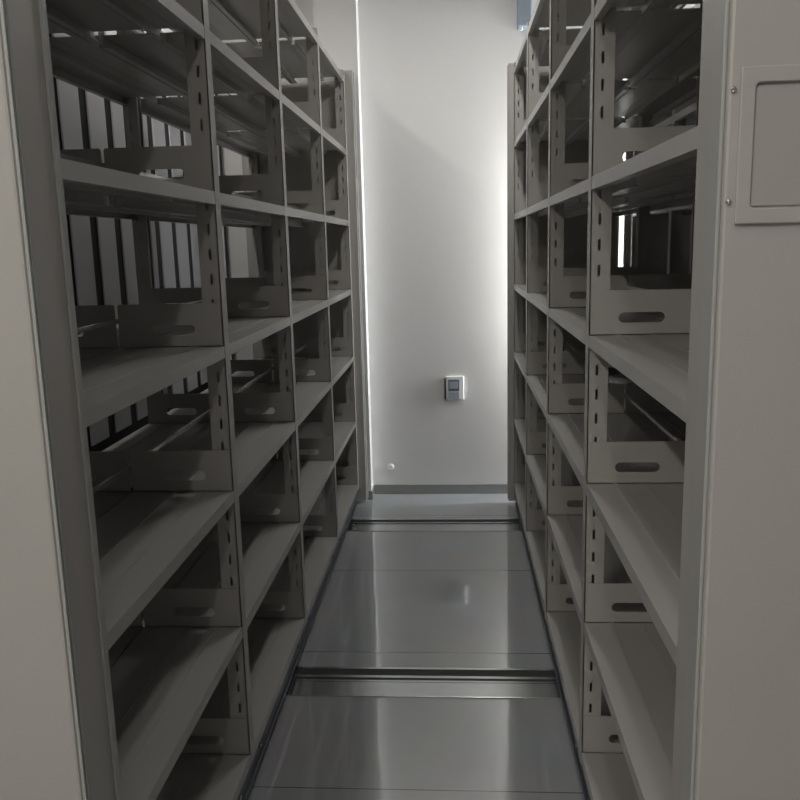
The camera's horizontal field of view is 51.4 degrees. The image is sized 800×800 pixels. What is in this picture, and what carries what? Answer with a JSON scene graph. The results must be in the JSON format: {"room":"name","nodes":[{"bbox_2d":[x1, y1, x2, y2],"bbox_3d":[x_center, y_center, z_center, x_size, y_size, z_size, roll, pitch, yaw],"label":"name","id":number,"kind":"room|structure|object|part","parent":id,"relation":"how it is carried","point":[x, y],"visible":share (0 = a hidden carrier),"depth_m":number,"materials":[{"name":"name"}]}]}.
{"room":"archive storage room","nodes":[
{"label":"archive storage room","id":0,"kind":"room"},
{"bbox_2d":[142,494,584,799],"bbox_3d":[0.232,1.368,1.252,3.180,0.100,8.179,-1,11,4],"label":"floor","id":1,"kind":"structure","parent":0,"point":[439,599],"depth_m":3.06,"materials":[{"name":"grey tile"}]},
{"bbox_2d":[49,28,234,492],"bbox_3d":[-1.104,-0.442,3.593,0.035,2.660,2.770,-1,11,4],"label":"wall","id":2,"kind":"structure","parent":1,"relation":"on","point":[102,253],"depth_m":3.27,"materials":[{"name":"grey paint"}]},
{"bbox_2d":[0,0,367,799],"bbox_3d":[-0.665,-0.247,2.983,0.649,2.471,3.798,-1,11,4],"label":"shelving rack","id":3,"kind":"object","parent":1,"relation":"on","point":[226,542],"visible":1,"depth_m":2.13,"materials":[{"name":"silver metal"}]},
{"bbox_3d":[-0.782,0.085,1.184,0.639,2.455,0.132,-1,11,4],"label":"panel","id":4,"kind":"part","parent":3,"relation":"part of","materials":[{"name":"grey metal"}]},
{"bbox_3d":[-0.461,0.082,1.158,0.005,2.435,0.115,-1,11,4],"label":"edge trim","id":5,"kind":"part","parent":3,"relation":"part of","materials":[{"name":"grey metal"}]},
{"bbox_3d":[-0.904,-0.792,1.582,0.271,0.032,0.863,-1,11,4],"label":"shelf","id":6,"kind":"part","parent":3,"relation":"part of","materials":[{"name":"grey metal"}]},
{"bbox_3d":[-0.759,-0.498,1.628,0.010,0.012,0.903,-1,11,4],"label":"rail","id":7,"kind":"part","parent":3,"relation":"part of","materials":[{"name":"silver metal"}]},
{"bbox_3d":[-0.895,-0.415,1.652,0.271,0.032,0.863,-1,11,4],"label":"shelf","id":8,"kind":"part","parent":3,"relation":"part of","materials":[{"name":"grey metal"}]},
{"bbox_3d":[-0.750,-0.121,1.698,0.010,0.012,0.903,-1,11,4],"label":"rail","id":9,"kind":"part","parent":3,"relation":"part of","materials":[{"name":"silver metal"}]},
{"bbox_3d":[-0.885,-0.038,1.723,0.271,0.032,0.863,-1,11,4],"label":"shelf","id":10,"kind":"part","parent":3,"relation":"part of","materials":[{"name":"grey metal"}]},
{"bbox_3d":[-0.876,0.339,1.794,0.271,0.032,0.863,-1,11,4],"label":"shelf","id":11,"kind":"part","parent":3,"relation":"part of","materials":[{"name":"grey metal"}]},
{"bbox_3d":[-0.740,0.255,1.769,0.010,0.012,0.903,-1,11,4],"label":"rail","id":12,"kind":"part","parent":3,"relation":"part of","materials":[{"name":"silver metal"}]},
{"bbox_3d":[-0.848,-0.956,2.451,0.271,0.032,0.815,-1,11,4],"label":"shelf","id":13,"kind":"part","parent":3,"relation":"part of","materials":[{"name":"grey metal"}]},
{"bbox_3d":[-0.629,-0.795,1.563,0.271,0.032,0.863,-1,11,4],"label":"shelf","id":14,"kind":"part","parent":3,"relation":"part of","materials":[{"name":"grey metal"}]},
{"bbox_3d":[-0.867,0.715,1.864,0.271,0.032,0.863,-1,11,4],"label":"shelf","id":15,"kind":"part","parent":3,"relation":"part of","materials":[{"name":"grey metal"}]},
{"bbox_3d":[-0.838,-0.579,2.522,0.271,0.032,0.815,-1,11,4],"label":"shelf","id":16,"kind":"part","parent":3,"relation":"part of","materials":[{"name":"grey metal"}]},
{"bbox_3d":[-0.829,-0.202,2.592,0.271,0.032,0.815,-1,11,4],"label":"shelf","id":17,"kind":"part","parent":3,"relation":"part of","materials":[{"name":"grey metal"}]},
{"bbox_3d":[-0.712,-1.039,2.426,0.010,0.012,0.855,-1,11,4],"label":"rail","id":18,"kind":"part","parent":3,"relation":"part of","materials":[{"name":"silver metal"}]},
{"bbox_3d":[-0.619,-0.418,1.634,0.271,0.032,0.863,-1,11,4],"label":"shelf","id":19,"kind":"part","parent":3,"relation":"part of","materials":[{"name":"grey metal"}]},
{"bbox_3d":[-0.819,0.174,2.663,0.271,0.032,0.815,-1,11,4],"label":"shelf","id":20,"kind":"part","parent":3,"relation":"part of","materials":[{"name":"grey metal"}]},
{"bbox_3d":[-0.610,-0.042,1.704,0.271,0.032,0.863,-1,11,4],"label":"shelf","id":21,"kind":"part","parent":3,"relation":"part of","materials":[{"name":"grey metal"}]},
{"bbox_3d":[-0.703,-0.662,2.497,0.010,0.012,0.855,-1,11,4],"label":"rail","id":22,"kind":"part","parent":3,"relation":"part of","materials":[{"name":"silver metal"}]},
{"bbox_3d":[-0.601,0.335,1.775,0.271,0.032,0.863,-1,11,4],"label":"shelf","id":23,"kind":"part","parent":3,"relation":"part of","materials":[{"name":"grey metal"}]},
{"bbox_3d":[-0.591,0.712,1.845,0.271,0.032,0.863,-1,11,4],"label":"shelf","id":24,"kind":"part","parent":3,"relation":"part of","materials":[{"name":"grey metal"}]},
{"bbox_3d":[-0.684,0.091,2.638,0.010,0.012,0.855,-1,11,4],"label":"rail","id":25,"kind":"part","parent":3,"relation":"part of","materials":[{"name":"silver metal"}]},
{"bbox_3d":[-0.810,0.551,2.733,0.271,0.032,0.815,-1,11,4],"label":"shelf","id":26,"kind":"part","parent":3,"relation":"part of","materials":[{"name":"grey metal"}]},
{"bbox_3d":[-0.572,-0.959,2.432,0.271,0.032,0.815,-1,11,4],"label":"shelf","id":27,"kind":"part","parent":3,"relation":"part of","materials":[{"name":"grey metal"}]},
{"bbox_3d":[-0.563,-0.583,2.503,0.271,0.032,0.815,-1,11,4],"label":"shelf","id":28,"kind":"part","parent":3,"relation":"part of","materials":[{"name":"grey metal"}]},
{"bbox_3d":[-0.791,-1.119,3.314,0.271,0.032,0.852,-1,11,4],"label":"shelf","id":29,"kind":"part","parent":3,"relation":"part of","materials":[{"name":"grey metal"}]},
{"bbox_3d":[-0.582,1.089,1.916,0.271,0.032,0.863,-1,11,4],"label":"shelf","id":30,"kind":"part","parent":3,"relation":"part of","materials":[{"name":"grey metal"}]},
{"bbox_3d":[-0.782,-0.742,3.385,0.271,0.032,0.852,-1,11,4],"label":"shelf","id":31,"kind":"part","parent":3,"relation":"part of","materials":[{"name":"grey metal"}]},
{"bbox_3d":[-0.801,-1.496,3.244,0.271,0.032,0.852,-1,11,4],"label":"shelf","id":32,"kind":"part","parent":3,"relation":"part of","materials":[{"name":"grey metal"}]},
{"bbox_3d":[-0.553,-0.206,2.574,0.271,0.032,0.815,-1,11,4],"label":"shelf","id":33,"kind":"part","parent":3,"relation":"part of","materials":[{"name":"grey metal"}]},
{"bbox_3d":[-0.763,0.011,3.526,0.271,0.032,0.852,-1,11,4],"label":"shelf","id":34,"kind":"part","parent":3,"relation":"part of","materials":[{"name":"grey metal"}]},
{"bbox_3d":[-0.544,0.171,2.644,0.271,0.032,0.815,-1,11,4],"label":"shelf","id":35,"kind":"part","parent":3,"relation":"part of","materials":[{"name":"grey metal"}]},
{"bbox_3d":[-0.535,0.548,2.715,0.271,0.032,0.815,-1,11,4],"label":"shelf","id":36,"kind":"part","parent":3,"relation":"part of","materials":[{"name":"grey metal"}]},
{"bbox_3d":[-0.646,-0.826,3.360,0.010,0.012,0.892,-1,11,4],"label":"rail","id":37,"kind":"part","parent":3,"relation":"part of","materials":[{"name":"silver metal"}]},
{"bbox_3d":[-0.525,0.924,2.785,0.271,0.032,0.815,-1,11,4],"label":"shelf","id":38,"kind":"part","parent":3,"relation":"part of","materials":[{"name":"grey metal"}]},
{"bbox_3d":[-0.867,-0.597,4.835,0.005,2.435,0.039,-1,11,4],"label":"edge trim","id":39,"kind":"part","parent":3,"relation":"part of","materials":[{"name":"grey metal"}]},
{"bbox_3d":[-0.773,-0.365,3.456,0.271,0.032,0.852,-1,11,4],"label":"shelf","id":40,"kind":"part","parent":3,"relation":"part of","materials":[{"name":"grey metal"}]},
{"bbox_3d":[-0.628,-0.072,3.502,0.010,0.012,0.892,-1,11,4],"label":"rail","id":41,"kind":"part","parent":3,"relation":"part of","materials":[{"name":"silver metal"}]},
{"bbox_3d":[-0.735,-1.284,4.191,0.271,0.032,0.842,-1,11,4],"label":"shelf","id":42,"kind":"part","parent":3,"relation":"part of","materials":[{"name":"grey metal"}]},
{"bbox_3d":[-0.744,-1.661,4.120,0.271,0.032,0.842,-1,11,4],"label":"shelf","id":43,"kind":"part","parent":3,"relation":"part of","materials":[{"name":"grey metal"}]},
{"bbox_3d":[-0.725,-0.908,4.261,0.271,0.032,0.842,-1,11,4],"label":"shelf","id":44,"kind":"part","parent":3,"relation":"part of","materials":[{"name":"grey metal"}]},
{"bbox_3d":[-0.754,0.388,3.597,0.271,0.032,0.852,-1,11,4],"label":"shelf","id":45,"kind":"part","parent":3,"relation":"part of","materials":[{"name":"grey metal"}]},
{"bbox_3d":[-0.526,-1.499,3.225,0.271,0.032,0.852,-1,11,4],"label":"shelf","id":46,"kind":"part","parent":3,"relation":"part of","materials":[{"name":"grey metal"}]},
{"bbox_3d":[-0.516,-1.122,3.296,0.271,0.032,0.852,-1,11,4],"label":"shelf","id":47,"kind":"part","parent":3,"relation":"part of","materials":[{"name":"grey metal"}]},
{"bbox_3d":[-0.706,-0.154,4.402,0.271,0.032,0.842,-1,11,4],"label":"shelf","id":48,"kind":"part","parent":3,"relation":"part of","materials":[{"name":"grey metal"}]},
{"bbox_3d":[-0.507,-0.746,3.366,0.271,0.032,0.852,-1,11,4],"label":"shelf","id":49,"kind":"part","parent":3,"relation":"part of","materials":[{"name":"grey metal"}]},
{"bbox_3d":[-0.497,-0.369,3.437,0.271,0.032,0.852,-1,11,4],"label":"shelf","id":50,"kind":"part","parent":3,"relation":"part of","materials":[{"name":"grey metal"}]},
{"bbox_3d":[-0.488,0.008,3.508,0.271,0.032,0.852,-1,11,4],"label":"shelf","id":51,"kind":"part","parent":3,"relation":"part of","materials":[{"name":"grey metal"}]},
{"bbox_3d":[-0.478,0.385,3.578,0.271,0.032,0.852,-1,11,4],"label":"shelf","id":52,"kind":"part","parent":3,"relation":"part of","materials":[{"name":"grey metal"}]},
{"bbox_3d":[-0.697,0.222,4.473,0.271,0.032,0.842,-1,11,4],"label":"shelf","id":53,"kind":"part","parent":3,"relation":"part of","materials":[{"name":"grey metal"}]},
{"bbox_3d":[-0.469,0.761,3.649,0.271,0.032,0.852,-1,11,4],"label":"shelf","id":54,"kind":"part","parent":3,"relation":"part of","materials":[{"name":"grey metal"}]},
{"bbox_3d":[-0.571,-0.238,4.378,0.010,0.012,0.882,-1,11,4],"label":"rail","id":55,"kind":"part","parent":3,"relation":"part of","materials":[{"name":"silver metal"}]},
{"bbox_3d":[-0.469,-1.665,4.102,0.271,0.032,0.842,-1,11,4],"label":"shelf","id":56,"kind":"part","parent":3,"relation":"part of","materials":[{"name":"grey metal"}]},
{"bbox_3d":[-0.459,-1.288,4.172,0.271,0.032,0.842,-1,11,4],"label":"shelf","id":57,"kind":"part","parent":3,"relation":"part of","materials":[{"name":"grey metal"}]},
{"bbox_3d":[-0.546,-0.601,4.815,0.639,2.455,0.060,-1,11,4],"label":"panel","id":58,"kind":"part","parent":3,"relation":"part of","materials":[{"name":"grey metal"}]},
{"bbox_3d":[-0.450,-0.911,4.243,0.271,0.032,0.842,-1,11,4],"label":"shelf","id":59,"kind":"part","parent":3,"relation":"part of","materials":[{"name":"grey metal"}]},
{"bbox_3d":[-0.440,-0.534,4.313,0.271,0.032,0.842,-1,11,4],"label":"shelf","id":60,"kind":"part","parent":3,"relation":"part of","materials":[{"name":"grey metal"}]},
{"bbox_3d":[-0.431,-0.158,4.384,0.271,0.032,0.842,-1,11,4],"label":"shelf","id":61,"kind":"part","parent":3,"relation":"part of","materials":[{"name":"grey metal"}]},
{"bbox_3d":[-0.421,0.219,4.455,0.271,0.032,0.842,-1,11,4],"label":"shelf","id":62,"kind":"part","parent":3,"relation":"part of","materials":[{"name":"grey metal"}]},
{"bbox_3d":[-0.412,0.596,4.525,0.271,0.032,0.842,-1,11,4],"label":"shelf","id":63,"kind":"part","parent":3,"relation":"part of","materials":[{"name":"grey metal"}]},
{"bbox_3d":[-0.225,-0.604,4.792,0.005,2.435,0.039,-1,11,4],"label":"edge trim","id":64,"kind":"part","parent":3,"relation":"part of","materials":[{"name":"grey metal"}]},
{"bbox_2d":[285,666,560,698],"bbox_3d":[0.360,0.998,2.929,2.900,0.004,0.200,-1,11,4],"label":"rail","id":65,"kind":"object","parent":1,"relation":"on","point":[422,682],"visible":0.29,"depth_m":2.94,"materials":[{"name":"metal"}]},
{"bbox_3d":[0.356,1.007,2.877,2.900,0.004,0.094,-1,11,4],"label":"plate","id":66,"kind":"part","parent":65,"relation":"part of","materials":[{"name":"metal"}]},
{"bbox_2d":[347,518,521,531],"bbox_3d":[0.467,0.687,4.571,2.900,0.004,0.200,-1,11,4],"label":"rail","id":67,"kind":"object","parent":1,"relation":"on","point":[356,525],"visible":0.18,"depth_m":4.58,"materials":[{"name":"metal"}]},
{"bbox_3d":[0.463,0.697,4.519,2.900,0.004,0.094,-1,11,4],"label":"plate","id":68,"kind":"part","parent":67,"relation":"part of","materials":[{"name":"metal"}]},
{"bbox_2d":[507,0,799,799],"bbox_3d":[0.796,-0.257,2.842,0.615,2.471,3.810,-1,11,4],"label":"shelving rack","id":69,"kind":"object","parent":1,"relation":"on","point":[661,536],"visible":1,"depth_m":1.87,"materials":[{"name":"silver metal"}]},
{"bbox_3d":[0.612,-0.611,4.713,0.005,2.435,0.020,-1,11,4],"label":"edge trim","id":70,"kind":"part","parent":69,"relation":"part of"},
{"bbox_3d":[0.768,0.192,4.393,0.271,0.032,0.780,-1,11,4],"label":"shelf","id":71,"kind":"part","parent":69,"relation":"part of","materials":[{"name":"grey metal"}]},
{"bbox_3d":[0.777,0.568,4.463,0.271,0.032,0.780,-1,11,4],"label":"shelf","id":72,"kind":"part","parent":69,"relation":"part of","materials":[{"name":"grey metal"}]},
{"bbox_3d":[0.749,-0.562,4.252,0.271,0.032,0.780,-1,11,4],"label":"shelf","id":73,"kind":"part","parent":69,"relation":"part of","materials":[{"name":"grey metal"}]},
{"bbox_3d":[0.758,-0.185,4.322,0.271,0.032,0.780,-1,11,4],"label":"shelf","id":74,"kind":"part","parent":69,"relation":"part of","materials":[{"name":"grey metal"}]},
{"bbox_3d":[0.721,-1.692,4.040,0.271,0.032,0.780,-1,11,4],"label":"shelf","id":75,"kind":"part","parent":69,"relation":"part of","materials":[{"name":"grey metal"}]},
{"bbox_3d":[0.740,-0.939,4.181,0.271,0.032,0.780,-1,11,4],"label":"shelf","id":76,"kind":"part","parent":69,"relation":"part of","materials":[{"name":"grey metal"}]},
{"bbox_3d":[0.722,0.728,3.617,0.271,0.032,0.853,-1,11,4],"label":"shelf","id":77,"kind":"part","parent":69,"relation":"part of","materials":[{"name":"grey metal"}]},
{"bbox_3d":[0.730,-1.315,4.111,0.271,0.032,0.780,-1,11,4],"label":"shelf","id":78,"kind":"part","parent":69,"relation":"part of","materials":[{"name":"grey metal"}]},
{"bbox_3d":[0.713,0.352,3.546,0.271,0.032,0.853,-1,11,4],"label":"shelf","id":79,"kind":"part","parent":69,"relation":"part of","materials":[{"name":"grey metal"}]},
{"bbox_3d":[0.703,-0.025,3.475,0.271,0.032,0.853,-1,11,4],"label":"shelf","id":80,"kind":"part","parent":69,"relation":"part of","materials":[{"name":"grey metal"}]},
{"bbox_3d":[0.694,-0.402,3.405,0.271,0.032,0.853,-1,11,4],"label":"shelf","id":81,"kind":"part","parent":69,"relation":"part of","materials":[{"name":"grey metal"}]},
{"bbox_3d":[0.666,-1.532,3.193,0.271,0.032,0.853,-1,11,4],"label":"shelf","id":82,"kind":"part","parent":69,"relation":"part of","materials":[{"name":"grey metal"}]},
{"bbox_3d":[0.916,-0.614,4.693,0.605,2.455,0.032,-1,11,4],"label":"panel","id":83,"kind":"part","parent":69,"relation":"part of","materials":[{"name":"grey metal"}]},
{"bbox_3d":[0.894,-0.268,4.298,0.010,0.012,0.820,-1,11,4],"label":"rail","id":84,"kind":"part","parent":69,"relation":"part of","materials":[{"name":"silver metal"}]},
{"bbox_3d":[0.684,-0.778,3.334,0.271,0.032,0.853,-1,11,4],"label":"shelf","id":85,"kind":"part","parent":69,"relation":"part of","materials":[{"name":"grey metal"}]},
{"bbox_3d":[0.675,-1.155,3.264,0.271,0.032,0.853,-1,11,4],"label":"shelf","id":86,"kind":"part","parent":69,"relation":"part of","materials":[{"name":"grey metal"}]},
{"bbox_3d":[0.665,0.894,2.738,0.271,0.032,0.844,-1,11,4],"label":"shelf","id":87,"kind":"part","parent":69,"relation":"part of","materials":[{"name":"grey metal"}]},
{"bbox_3d":[0.656,0.518,2.668,0.271,0.032,0.844,-1,11,4],"label":"shelf","id":88,"kind":"part","parent":69,"relation":"part of","materials":[{"name":"grey metal"}]},
{"bbox_3d":[1.006,-1.319,4.092,0.271,0.032,0.780,-1,11,4],"label":"shelf","id":89,"kind":"part","parent":69,"relation":"part of","materials":[{"name":"grey metal"}]},
{"bbox_3d":[1.015,-0.942,4.163,0.271,0.032,0.780,-1,11,4],"label":"shelf","id":90,"kind":"part","parent":69,"relation":"part of","materials":[{"name":"grey metal"}]},
{"bbox_3d":[0.646,0.141,2.597,0.271,0.032,0.844,-1,11,4],"label":"shelf","id":91,"kind":"part","parent":69,"relation":"part of","materials":[{"name":"grey metal"}]},
{"bbox_3d":[0.637,-0.236,2.527,0.271,0.032,0.844,-1,11,4],"label":"shelf","id":92,"kind":"part","parent":69,"relation":"part of","materials":[{"name":"grey metal"}]},
{"bbox_3d":[0.605,1.069,1.815,0.271,0.032,0.944,-1,11,4],"label":"shelf","id":93,"kind":"part","parent":69,"relation":"part of","materials":[{"name":"grey metal"}]},
{"bbox_3d":[1.220,-0.618,4.672,0.005,2.435,0.020,-1,11,4],"label":"edge trim","id":94,"kind":"part","parent":69,"relation":"part of","materials":[{"name":"grey metal"}]},
{"bbox_3d":[0.627,-0.613,2.456,0.271,0.032,0.844,-1,11,4],"label":"shelf","id":95,"kind":"part","parent":69,"relation":"part of","materials":[{"name":"grey metal"}]},
{"bbox_3d":[0.618,-0.989,2.386,0.271,0.032,0.844,-1,11,4],"label":"shelf","id":96,"kind":"part","parent":69,"relation":"part of","materials":[{"name":"grey metal"}]},
{"bbox_3d":[0.596,0.692,1.745,0.271,0.032,0.944,-1,11,4],"label":"shelf","id":97,"kind":"part","parent":69,"relation":"part of","materials":[{"name":"grey metal"}]},
{"bbox_3d":[0.979,-0.029,3.457,0.271,0.032,0.853,-1,11,4],"label":"shelf","id":98,"kind":"part","parent":69,"relation":"part of","materials":[{"name":"grey metal"}]},
{"bbox_3d":[0.586,0.315,1.674,0.271,0.032,0.944,-1,11,4],"label":"shelf","id":99,"kind":"part","parent":69,"relation":"part of","materials":[{"name":"grey metal"}]},
{"bbox_3d":[0.772,-0.319,2.502,0.010,0.012,0.884,-1,11,4],"label":"rail","id":100,"kind":"part","parent":69,"relation":"part of","materials":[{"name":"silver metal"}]},
{"bbox_3d":[0.577,-0.061,1.604,0.271,0.032,0.944,-1,11,4],"label":"shelf","id":101,"kind":"part","parent":69,"relation":"part of","materials":[{"name":"grey metal"}]},
{"bbox_3d":[0.567,-0.438,1.533,0.271,0.032,0.944,-1,11,4],"label":"shelf","id":102,"kind":"part","parent":69,"relation":"part of","materials":[{"name":"grey metal"}]},
{"bbox_3d":[0.941,-1.535,3.175,0.271,0.032,0.853,-1,11,4],"label":"shelf","id":103,"kind":"part","parent":69,"relation":"part of","materials":[{"name":"grey metal"}]},
{"bbox_3d":[0.558,-0.815,1.462,0.271,0.032,0.944,-1,11,4],"label":"shelf","id":104,"kind":"part","parent":69,"relation":"part of","materials":[{"name":"grey metal"}]},
{"bbox_3d":[0.960,-0.782,3.316,0.271,0.032,0.853,-1,11,4],"label":"shelf","id":105,"kind":"part","parent":69,"relation":"part of","materials":[{"name":"grey metal"}]},
{"bbox_3d":[0.782,0.058,2.573,0.010,0.012,0.884,-1,11,4],"label":"rail","id":106,"kind":"part","parent":69,"relation":"part of","materials":[{"name":"silver metal"}]},
{"bbox_3d":[0.912,-0.239,2.508,0.271,0.032,0.844,-1,11,4],"label":"shelf","id":107,"kind":"part","parent":69,"relation":"part of","materials":[{"name":"grey metal"}]},
{"bbox_3d":[0.950,-1.159,3.245,0.271,0.032,0.853,-1,11,4],"label":"shelf","id":108,"kind":"part","parent":69,"relation":"part of","materials":[{"name":"grey metal"}]},
{"bbox_3d":[0.922,0.137,2.579,0.271,0.032,0.844,-1,11,4],"label":"shelf","id":109,"kind":"part","parent":69,"relation":"part of","materials":[{"name":"grey metal"}]},
{"bbox_3d":[0.903,-0.616,2.438,0.271,0.032,0.844,-1,11,4],"label":"shelf","id":110,"kind":"part","parent":69,"relation":"part of","materials":[{"name":"grey metal"}]},
{"bbox_3d":[0.893,-0.993,2.367,0.271,0.032,0.844,-1,11,4],"label":"shelf","id":111,"kind":"part","parent":69,"relation":"part of","materials":[{"name":"grey metal"}]},
{"bbox_3d":[0.754,-1.073,2.361,0.010,0.012,0.884,-1,11,4],"label":"rail","id":112,"kind":"part","parent":69,"relation":"part of","materials":[{"name":"silver metal"}]},
{"bbox_3d":[0.372,0.086,1.025,0.005,2.435,0.042,-1,11,4],"label":"edge trim","id":113,"kind":"part","parent":69,"relation":"part of","materials":[{"name":"grey metal"}]},
{"bbox_3d":[0.678,0.077,1.034,0.605,2.455,0.116,-1,11,4],"label":"panel","id":114,"kind":"part","parent":69,"relation":"part of","materials":[{"name":"grey metal"}]},
{"bbox_2d":[623,4,699,413],"bbox_3d":[1.437,-0.265,2.801,0.615,2.471,3.805,-1,11,4],"label":"shelving rack","id":115,"kind":"object","parent":1,"relation":"on","point":[670,228],"visible":0.05,"depth_m":4.55,"materials":[{"name":"silver metal"}]},
{"bbox_3d":[1.252,-0.618,4.670,0.005,2.435,0.020,-1,11,4],"label":"edge trim","id":116,"kind":"part","parent":115,"relation":"part of","materials":[{"name":"grey metal"}]},
{"bbox_3d":[1.380,-0.947,4.138,0.271,0.032,0.780,-1,11,4],"label":"shelf","id":117,"kind":"part","parent":115,"relation":"part of","materials":[{"name":"grey metal"}]},
{"bbox_3d":[1.371,-1.323,4.068,0.271,0.032,0.780,-1,11,4],"label":"shelf","id":118,"kind":"part","parent":115,"relation":"part of","materials":[{"name":"grey metal"}]},
{"bbox_3d":[1.325,-0.786,3.291,0.271,0.032,0.853,-1,11,4],"label":"shelf","id":119,"kind":"part","parent":115,"relation":"part of","materials":[{"name":"grey metal"}]},
{"bbox_3d":[1.316,-1.163,3.221,0.271,0.032,0.853,-1,11,4],"label":"shelf","id":120,"kind":"part","parent":115,"relation":"part of","materials":[{"name":"grey metal"}]},
{"bbox_2d":[218,0,694,489],"bbox_3d":[0.451,-0.904,4.928,3.180,3.000,0.100,-1,11,4],"label":"wall","id":121,"kind":"structure","parent":0,"point":[433,73],"depth_m":4.88,"materials":[{"name":"white paint"}]},
{"bbox_2d":[313,0,372,490],"bbox_3d":[-0.325,-0.874,4.874,0.238,3.000,0.117,-1,11,4],"label":"wall","id":122,"kind":"structure","parent":121,"relation":"attached to","point":[336,22],"depth_m":4.62,"materials":[{"name":"white paint"}]},
{"bbox_2d":[367,486,374,499],"bbox_3d":[-0.286,0.574,5.136,0.246,0.055,0.117,-1,11,4],"label":"trim","id":123,"kind":"structure","parent":121,"relation":"attached to","point":[371,494],"depth_m":5.07,"materials":[{"name":"grey plastic"}]},
{"bbox_2d":[388,464,393,469],"bbox_3d":[-0.057,0.417,5.155,0.042,0.042,0.010,-1,11,4],"label":"plug","id":124,"kind":"object","parent":121,"relation":"attached to","point":[390,466],"visible":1,"depth_m":5.15,"materials":[{"name":"white plastic"}]},
{"bbox_2d":[374,484,506,493],"bbox_3d":[0.906,0.545,5.117,2.134,0.061,0.009,-1,11,4],"label":"baseboard","id":125,"kind":"structure","parent":121,"relation":"attached to","point":[379,488],"depth_m":5.16,"materials":[{"name":"grey plastic"}]},
{"bbox_2d":[444,376,463,399],"bbox_3d":[0.328,-0.073,5.031,0.118,0.144,0.021,-1,11,4],"label":"controller","id":126,"kind":"object","parent":121,"relation":"attached to","point":[453,385],"visible":1,"depth_m":5.02,"materials":[{"name":"white plastic"}]},
{"bbox_3d":[0.326,-0.028,5.032,0.066,0.042,0.002,-1,11,4],"label":"key panel","id":127,"kind":"part","parent":126,"relation":"part of","materials":[{"name":"grey plastic"}]},
{"bbox_2d":[517,0,531,30],"bbox_3d":[0.684,-2.172,4.569,0.075,0.266,0.106,-1,11,4],"label":"wall box","id":128,"kind":"object","parent":121,"relation":"attached to","point":[524,7],"visible":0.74,"depth_m":4.53,"materials":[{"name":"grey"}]}
]}

